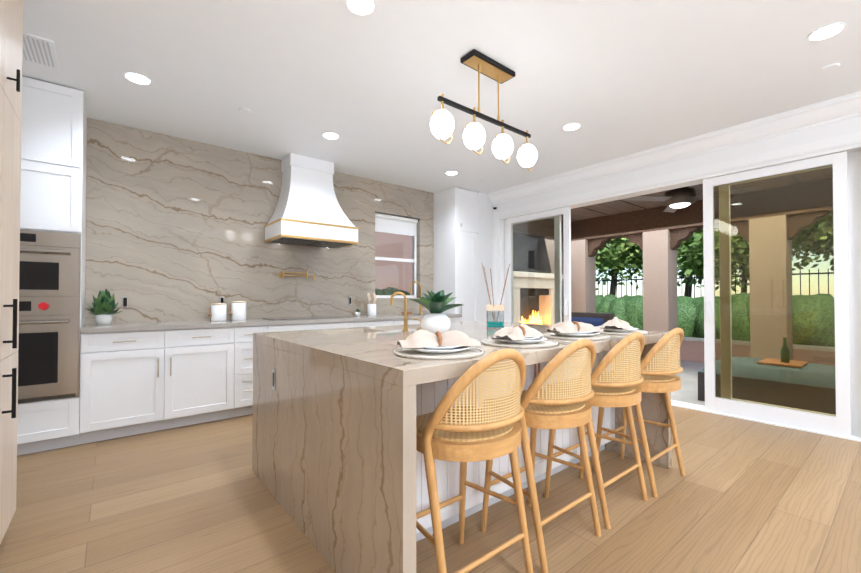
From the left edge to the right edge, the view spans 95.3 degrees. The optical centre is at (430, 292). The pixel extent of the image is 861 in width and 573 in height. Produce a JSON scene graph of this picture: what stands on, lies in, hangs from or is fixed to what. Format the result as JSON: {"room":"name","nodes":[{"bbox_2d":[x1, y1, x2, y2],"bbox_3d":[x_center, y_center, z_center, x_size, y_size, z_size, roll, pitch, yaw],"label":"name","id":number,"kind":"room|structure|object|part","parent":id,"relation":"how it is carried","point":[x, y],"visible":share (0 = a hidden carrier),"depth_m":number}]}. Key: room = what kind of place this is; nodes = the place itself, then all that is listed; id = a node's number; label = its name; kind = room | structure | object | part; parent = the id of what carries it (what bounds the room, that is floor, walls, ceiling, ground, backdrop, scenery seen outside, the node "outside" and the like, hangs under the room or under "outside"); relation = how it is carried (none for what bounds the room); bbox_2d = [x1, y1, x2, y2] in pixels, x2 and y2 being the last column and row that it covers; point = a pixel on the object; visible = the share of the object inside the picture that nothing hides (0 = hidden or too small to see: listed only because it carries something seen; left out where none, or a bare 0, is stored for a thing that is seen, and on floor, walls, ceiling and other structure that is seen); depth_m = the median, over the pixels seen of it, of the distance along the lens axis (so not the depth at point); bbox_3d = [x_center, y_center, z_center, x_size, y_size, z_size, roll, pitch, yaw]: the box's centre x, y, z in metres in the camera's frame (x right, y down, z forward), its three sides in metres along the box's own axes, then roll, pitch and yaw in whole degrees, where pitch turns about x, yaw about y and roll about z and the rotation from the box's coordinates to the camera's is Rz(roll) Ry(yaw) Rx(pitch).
{"room":"kitchen","nodes":[
{"label":"kitchen","id":0,"kind":"room"},
{"bbox_2d":[85,118,433,323],"bbox_3d":[-2.500,-0.178,4.102,8.450,2.780,0.150,1,-1,-39],"label":"wall","id":1,"kind":"structure","parent":0,"point":[175,229],"depth_m":4.15},
{"bbox_2d":[279,269,314,280],"bbox_3d":[-1.585,-0.215,4.672,0.399,0.149,0.118,1,-1,-39],"label":"pot filler","id":2,"kind":"object","parent":1,"relation":"attached to","point":[281,275],"visible":0.98,"depth_m":4.67},
{"bbox_2d":[264,153,358,248],"bbox_3d":[-1.374,-1.060,4.559,0.898,0.999,0.574,1,-1,-39],"label":"range hood","id":3,"kind":"object","parent":1,"relation":"attached to","point":[308,211],"visible":1,"depth_m":4.45},
{"bbox_2d":[375,213,417,297],"bbox_3d":[-0.512,-0.517,5.727,0.780,1.200,0.113,1,-1,-39],"label":"kitchen window","id":4,"kind":"structure","parent":1,"relation":"in","point":[393,225],"depth_m":5.76},
{"bbox_2d":[304,337,331,372],"bbox_3d":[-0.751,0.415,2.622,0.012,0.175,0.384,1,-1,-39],"label":"island countertop","id":5,"kind":"structure","parent":0,"relation":"attached to","point":[318,353],"depth_m":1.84},
{"bbox_2d":[312,333,363,344],"bbox_3d":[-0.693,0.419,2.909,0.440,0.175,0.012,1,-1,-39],"label":"island countertop","id":6,"kind":"structure","parent":0,"relation":"attached to","point":[361,338],"depth_m":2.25},
{"bbox_2d":[332,337,391,372],"bbox_3d":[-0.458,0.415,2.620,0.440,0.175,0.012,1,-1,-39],"label":"island countertop","id":7,"kind":"structure","parent":0,"relation":"attached to","point":[345,354],"depth_m":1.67},
{"bbox_2d":[364,333,383,340],"bbox_3d":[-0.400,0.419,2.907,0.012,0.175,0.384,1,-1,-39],"label":"island countertop","id":8,"kind":"structure","parent":0,"relation":"attached to","point":[366,338],"depth_m":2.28},
{"bbox_2d":[0,406,860,572],"bbox_3d":[0.103,1.197,0.722,8.250,0.060,8.350,1,-1,-39],"label":"floor","id":9,"kind":"structure","parent":0,"point":[744,496],"depth_m":2.10},
{"bbox_2d":[0,0,22,543],"bbox_3d":[-1.450,-0.222,0.735,0.730,2.774,2.700,1,-1,-39],"label":"tall cabinet","id":10,"kind":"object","parent":9,"relation":"on","point":[11,31],"depth_m":1.76},
{"bbox_2d":[17,76,86,455],"bbox_3d":[-3.173,-0.192,3.007,0.765,2.774,0.694,1,-1,-39],"label":"tall cabinet","id":11,"kind":"object","parent":9,"relation":"on","point":[52,223],"visible":0.88,"depth_m":2.94},
{"bbox_2d":[80,328,235,443],"bbox_3d":[-2.478,0.764,3.615,1.093,0.878,0.607,1,-1,-39],"label":"base cabinet","id":12,"kind":"object","parent":9,"relation":"on","point":[139,377],"depth_m":3.34},
{"bbox_2d":[80,313,459,331],"bbox_3d":[-1.323,0.318,4.545,4.052,0.040,0.633,1,-1,-39],"label":"countertop","id":13,"kind":"structure","parent":12,"relation":"on","point":[166,326],"depth_m":3.81},
{"bbox_2d":[86,289,120,324],"bbox_3d":[-2.840,0.123,3.412,0.267,0.318,0.290,1,-1,-39],"label":"potted plant","id":14,"kind":"object","parent":13,"relation":"on","point":[103,308],"visible":1,"depth_m":3.37},
{"bbox_2d":[208,303,226,320],"bbox_3d":[-2.172,0.199,3.996,0.169,0.180,0.143,1,-1,-39],"label":"canister","id":15,"kind":"object","parent":13,"relation":"on","point":[217,311],"visible":1,"depth_m":3.95},
{"bbox_2d":[229,301,245,319],"bbox_3d":[-2.033,0.191,4.135,0.169,0.200,0.143,1,-1,-39],"label":"canister","id":16,"kind":"object","parent":13,"relation":"on","point":[237,310],"visible":1,"depth_m":4.08},
{"bbox_2d":[355,309,359,315],"bbox_3d":[-0.934,0.248,5.032,0.083,0.110,0.084,1,-1,-39],"label":"potted plant","id":17,"kind":"object","parent":13,"relation":"on","point":[357,312],"visible":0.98,"depth_m":5.01},
{"bbox_2d":[367,293,376,315],"bbox_3d":[-0.768,0.153,5.138,0.145,0.303,0.118,1,-1,-39],"label":"utensil crock","id":18,"kind":"object","parent":13,"relation":"on","point":[371,309],"visible":1,"depth_m":5.09},
{"bbox_2d":[410,281,423,313],"bbox_3d":[-0.206,0.075,5.598,0.253,0.472,0.092,1,-1,-39],"label":"kitchen faucet","id":19,"kind":"object","parent":13,"relation":"on","point":[420,309],"visible":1,"depth_m":5.65},
{"bbox_2d":[236,324,271,416],"bbox_3d":[-1.958,0.770,4.038,0.375,0.878,0.607,1,-1,-39],"label":"base cabinet","id":20,"kind":"object","parent":9,"relation":"on","point":[244,336],"depth_m":3.79},
{"bbox_2d":[272,320,359,331],"bbox_3d":[-1.420,0.776,4.476,1.013,0.878,0.607,1,-1,-39],"label":"base cabinet","id":21,"kind":"object","parent":9,"relation":"on","point":[275,327],"depth_m":4.19},
{"bbox_2d":[360,320,399,326],"bbox_3d":[-0.838,0.782,4.949,0.613,0.878,0.607,1,-1,-39],"label":"base cabinet","id":22,"kind":"object","parent":9,"relation":"on","point":[363,323],"depth_m":4.73},
{"bbox_2d":[400,316,461,324],"bbox_3d":[-0.228,0.789,5.444,1.212,0.878,0.607,1,-1,-39],"label":"base cabinet","id":23,"kind":"object","parent":9,"relation":"on","point":[452,318],"depth_m":5.41},
{"bbox_2d":[260,345,619,572],"bbox_3d":[0.126,0.863,2.784,2.128,0.658,1.406,1,-1,-39],"label":"kitchen island","id":24,"kind":"object","parent":9,"relation":"on","point":[338,467],"depth_m":1.69},
{"bbox_2d":[308,365,383,372],"bbox_3d":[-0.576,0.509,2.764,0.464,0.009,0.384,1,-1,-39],"label":"island countertop","id":25,"kind":"structure","parent":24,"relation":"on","point":[309,366],"depth_m":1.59},
{"bbox_2d":[390,292,408,330],"bbox_3d":[-0.209,0.134,2.768,0.116,0.279,0.107,1,-1,-39],"label":"island faucet","id":26,"kind":"object","parent":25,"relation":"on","point":[405,311],"visible":1,"depth_m":2.77},
{"bbox_2d":[410,290,461,334],"bbox_3d":[0.035,0.125,2.508,0.358,0.289,0.366,1,-1,-39],"label":"potted plant","id":27,"kind":"object","parent":25,"relation":"on","point":[435,320],"visible":0.98,"depth_m":2.42},
{"bbox_2d":[393,330,483,359],"bbox_3d":[0.034,0.209,1.684,0.386,0.100,0.386,1,-1,-39],"label":"place setting","id":28,"kind":"object","parent":24,"relation":"on","point":[437,345],"visible":1,"depth_m":1.64},
{"bbox_2d":[482,264,509,328],"bbox_3d":[0.519,0.022,3.046,0.350,0.510,0.290,1,-1,-39],"label":"reed diffuser","id":29,"kind":"object","parent":24,"relation":"on","point":[495,324],"visible":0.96,"depth_m":3.00},
{"bbox_2d":[481,324,557,347],"bbox_3d":[0.457,0.216,2.028,0.386,0.095,0.386,1,-1,-39],"label":"place setting","id":30,"kind":"object","parent":24,"relation":"on","point":[522,336],"visible":1,"depth_m":1.95},
{"bbox_2d":[543,321,609,339],"bbox_3d":[0.872,0.219,2.366,0.386,0.098,0.386,1,-1,-39],"label":"place setting","id":31,"kind":"object","parent":24,"relation":"on","point":[567,330],"visible":0.96,"depth_m":2.30},
{"bbox_2d":[599,317,647,334],"bbox_3d":[1.268,0.217,2.687,0.386,0.110,0.386,1,-1,-39],"label":"place setting","id":32,"kind":"object","parent":24,"relation":"on","point":[615,325],"visible":0.88,"depth_m":2.59},
{"bbox_2d":[434,187,477,321],"bbox_3d":[0.403,-0.152,6.023,0.476,2.774,0.524,1,-1,-39],"label":"pantry cabinet","id":33,"kind":"object","parent":9,"relation":"on","point":[455,241],"visible":0.73,"depth_m":5.87},
{"bbox_2d":[416,349,532,572],"bbox_3d":[0.135,0.693,1.569,0.481,0.977,0.462,1,-1,-39],"label":"counter stool","id":34,"kind":"object","parent":9,"relation":"on","point":[463,434],"visible":0.98,"depth_m":1.39},
{"bbox_2d":[481,339,601,572],"bbox_3d":[0.546,0.697,1.903,0.481,0.977,0.462,1,-1,-39],"label":"counter stool","id":35,"kind":"object","parent":9,"relation":"on","point":[546,409],"visible":0.98,"depth_m":1.72},
{"bbox_2d":[544,332,647,528],"bbox_3d":[0.958,0.702,2.238,0.481,0.977,0.462,1,-1,-39],"label":"counter stool","id":36,"kind":"object","parent":9,"relation":"on","point":[621,392],"visible":0.81,"depth_m":2.05},
{"bbox_2d":[593,328,684,497],"bbox_3d":[1.374,0.706,2.550,0.481,0.977,0.462,1,-1,-39],"label":"counter stool","id":37,"kind":"object","parent":9,"relation":"on","point":[663,380],"visible":0.81,"depth_m":2.36},
{"bbox_2d":[22,0,860,193],"bbox_3d":[0.133,-1.661,0.881,8.450,0.100,8.500,1,-1,-39],"label":"ceiling","id":38,"kind":"structure","parent":0,"point":[615,79],"depth_m":2.83},
{"bbox_2d":[22,32,58,68],"bbox_3d":[-2.575,-1.582,2.571,0.180,0.012,0.380,1,-1,-39],"label":"ceiling vent","id":39,"kind":"object","parent":38,"relation":"in","point":[39,50],"visible":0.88,"depth_m":2.57},
{"bbox_2d":[123,72,151,84],"bbox_3d":[-2.165,-1.581,2.904,0.170,0.006,0.170,1,-1,-39],"label":"recessed light","id":40,"kind":"object","parent":38,"relation":"in","point":[137,78],"visible":1,"depth_m":2.90},
{"bbox_2d":[238,107,250,113],"bbox_3d":[-1.608,-1.571,3.395,0.099,0.012,0.099,-1,-1,42],"label":"smoke detector","id":41,"kind":"object","parent":38,"relation":"attached to","point":[243,110],"depth_m":3.38},
{"bbox_2d":[322,132,339,138],"bbox_3d":[-0.997,-1.567,3.931,0.170,0.006,0.170,1,-1,-39],"label":"recessed light","id":42,"kind":"object","parent":38,"relation":"in","point":[329,135],"visible":1,"depth_m":3.92},
{"bbox_2d":[345,0,375,15],"bbox_3d":[-0.386,-1.591,2.172,0.170,0.006,0.170,1,-1,-39],"label":"recessed light","id":43,"kind":"object","parent":38,"relation":"in","point":[362,7],"visible":1,"depth_m":2.18},
{"bbox_2d":[445,171,457,174],"bbox_3d":[0.275,-1.552,5.106,0.170,0.006,0.170,1,-1,-39],"label":"recessed light","id":44,"kind":"object","parent":38,"relation":"in","point":[451,172],"visible":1,"depth_m":5.08},
{"bbox_2d":[430,49,536,170],"bbox_3d":[0.407,-1.256,2.735,1.068,0.656,0.152,1,-1,-39],"label":"pendant chandelier","id":45,"kind":"object","parent":38,"relation":"hanging from","point":[442,124],"visible":1,"depth_m":2.67},
{"bbox_2d":[562,123,580,130],"bbox_3d":[1.338,-1.570,3.724,0.170,0.006,0.170,1,-1,-39],"label":"recessed light","id":46,"kind":"object","parent":38,"relation":"in","point":[570,126],"visible":1,"depth_m":3.71},
{"bbox_2d":[807,22,845,41],"bbox_3d":[2.417,-1.587,2.396,0.170,0.006,0.170,1,-1,-39],"label":"recessed light","id":47,"kind":"object","parent":38,"relation":"in","point":[826,31],"visible":1,"depth_m":2.39},
{"bbox_2d":[820,63,839,71],"bbox_3d":[2.812,-1.580,2.761,0.099,0.012,0.099,-1,-1,42],"label":"smoke detector","id":48,"kind":"object","parent":38,"relation":"attached to","point":[830,67],"depth_m":2.75},
{"bbox_2d":[477,192,492,320],"bbox_3d":[0.778,-0.148,6.354,0.520,2.780,0.490,1,-1,-39],"label":"wall","id":49,"kind":"structure","parent":0,"point":[484,233],"depth_m":6.09},
{"bbox_2d":[492,115,860,320],"bbox_3d":[3.536,-0.190,3.216,0.200,2.780,7.860,1,-1,-39],"label":"wall","id":50,"kind":"structure","parent":0,"point":[823,132],"depth_m":4.02},
{"bbox_2d":[492,205,498,210],"bbox_3d":[1.005,-1.322,6.122,0.084,0.090,0.090,1,-1,-39],"label":"security camera","id":51,"kind":"object","parent":50,"relation":"attached to","point":[495,207],"visible":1,"depth_m":6.11},
{"bbox_2d":[487,91,860,204],"bbox_3d":[3.413,-1.504,3.132,0.118,0.155,7.858,1,-1,-39],"label":"crown molding","id":52,"kind":"structure","parent":50,"relation":"attached to","point":[829,111],"depth_m":3.93},
{"bbox_2d":[494,131,860,435],"bbox_3d":[2.340,-0.026,4.664,0.226,2.490,4.000,1,-1,-39],"label":"door frame","id":53,"kind":"structure","parent":50,"relation":"attached to","point":[840,422],"depth_m":3.70},
{"bbox_3d":[1.481,0.037,5.769,0.045,2.342,0.980,1,-1,-39],"label":"sliding door fixed frame","id":54,"kind":"part","parent":53,"relation":"part of"},
{"bbox_3d":[3.247,0.008,3.597,0.045,2.342,0.980,1,-1,-39],"label":"sliding door fixed frame","id":55,"kind":"part","parent":53,"relation":"part of"},
{"bbox_2d":[671,400,860,441],"bbox_3d":[2.350,1.237,4.656,0.200,0.085,3.820,1,-1,-39],"label":"door sill","id":56,"kind":"structure","parent":50,"relation":"attached to","point":[853,437],"depth_m":3.63},
{"label":"outside","id":57,"kind":"structure","parent":0,"visible":0},
{"bbox_2d":[375,232,411,292],"bbox_3d":[-1.675,-1.204,5.914,11.000,5.120,1.600,1,-1,-39],"label":"wall","id":58,"kind":"structure","parent":57,"point":[392,249],"depth_m":7.46},
{"bbox_2d":[375,287,409,294],"bbox_3d":[-0.912,0.596,6.273,1.571,1.489,0.626,1,-1,-39],"label":"shrub","id":59,"kind":"object","parent":58,"relation":"on","point":[389,291],"depth_m":6.32},
{"bbox_3d":[17.730,1.597,17.399,30.350,0.180,55.000,1,-1,-39],"label":"ground","id":60,"kind":"structure","parent":0,"visible":0},
{"bbox_2d":[680,337,834,365],"bbox_3d":[8.480,1.198,7.951,4.630,0.490,14.000,1,-1,-39],"label":"wall","id":61,"kind":"structure","parent":60,"relation":"on","point":[691,348],"depth_m":7.53},
{"bbox_2d":[596,269,833,297],"bbox_3d":[7.561,0.243,7.216,0.050,1.540,14.050,1,-1,-39],"label":"fence","id":62,"kind":"object","parent":61,"relation":"on","point":[681,278],"visible":0.06,"depth_m":9.13},
{"bbox_2d":[596,214,833,296],"bbox_3d":[11.986,-3.211,14.623,15.945,9.142,21.563,1,-1,-39],"label":"trees","id":63,"kind":"object","parent":61,"relation":"in","point":[617,256],"visible":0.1,"depth_m":11.13},
{"bbox_2d":[596,292,834,346],"bbox_3d":[7.293,0.570,6.761,1.119,1.295,14.140,1,-1,-39],"label":"hedge","id":64,"kind":"object","parent":61,"relation":"in","point":[628,309],"visible":0.19,"depth_m":7.86},
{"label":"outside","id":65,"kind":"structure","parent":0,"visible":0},
{"bbox_2d":[671,360,704,405],"bbox_3d":[4.981,1.390,5.104,4.450,0.270,14.000,1,-1,-39],"label":"floor","id":66,"kind":"structure","parent":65,"point":[687,392],"depth_m":5.36},
{"bbox_2d":[513,271,563,324],"bbox_3d":[1.789,0.472,6.862,1.600,1.608,0.460,1,-1,-39],"label":"fireplace","id":67,"kind":"object","parent":66,"relation":"on","point":[529,276],"depth_m":6.98},
{"bbox_2d":[519,238,563,311],"bbox_3d":[1.828,-0.091,7.329,2.340,2.750,0.200,1,-1,-39],"label":"wall","id":68,"kind":"structure","parent":66,"relation":"on","point":[551,257],"depth_m":7.66},
{"bbox_2d":[513,231,550,272],"bbox_3d":[1.720,-0.741,6.963,1.120,0.762,0.241,1,-1,-39],"label":"tv","id":69,"kind":"object","parent":68,"relation":"attached to","point":[542,252],"depth_m":6.94},
{"bbox_2d":[562,312,613,326],"bbox_3d":[2.198,0.791,6.007,0.860,0.948,0.840,1,-1,-39],"label":"lounge chair","id":70,"kind":"object","parent":66,"relation":"on","point":[596,319],"visible":0.1,"depth_m":6.05},
{"bbox_2d":[571,215,792,370],"bbox_3d":[4.229,0.131,5.927,0.460,2.270,4.660,1,-1,-39],"label":"patio column","id":71,"kind":"structure","parent":66,"relation":"on","point":[660,311],"depth_m":6.23},
{"bbox_2d":[513,178,832,242],"bbox_3d":[4.596,-1.221,3.923,2.320,0.380,8.600,1,-1,-39],"label":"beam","id":72,"kind":"structure","parent":71,"relation":"on","point":[616,226],"depth_m":6.10},
{"bbox_2d":[547,167,832,221],"bbox_3d":[4.666,-1.456,3.983,2.500,0.108,8.600,1,-1,-39],"label":"patio ceiling","id":73,"kind":"structure","parent":72,"relation":"on","point":[604,209],"depth_m":5.98},
{"bbox_2d":[620,185,760,212],"bbox_3d":[3.321,-1.244,4.933,1.455,0.304,1.277,1,-1,-39],"label":"fan","id":74,"kind":"object","parent":73,"relation":"hanging from","point":[674,200],"visible":0.9,"depth_m":4.96},
{"bbox_2d":[561,211,827,256],"bbox_3d":[4.229,-0.849,5.940,0.180,0.310,5.320,1,-1,-39],"label":"beam","id":75,"kind":"structure","parent":71,"relation":"on","point":[678,237],"depth_m":6.12},
{"bbox_2d":[698,337,835,414],"bbox_3d":[3.819,0.866,4.360,0.900,0.754,1.200,1,-1,-39],"label":"outdoor table","id":76,"kind":"object","parent":66,"relation":"on","point":[701,385],"visible":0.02,"depth_m":4.05}
]}

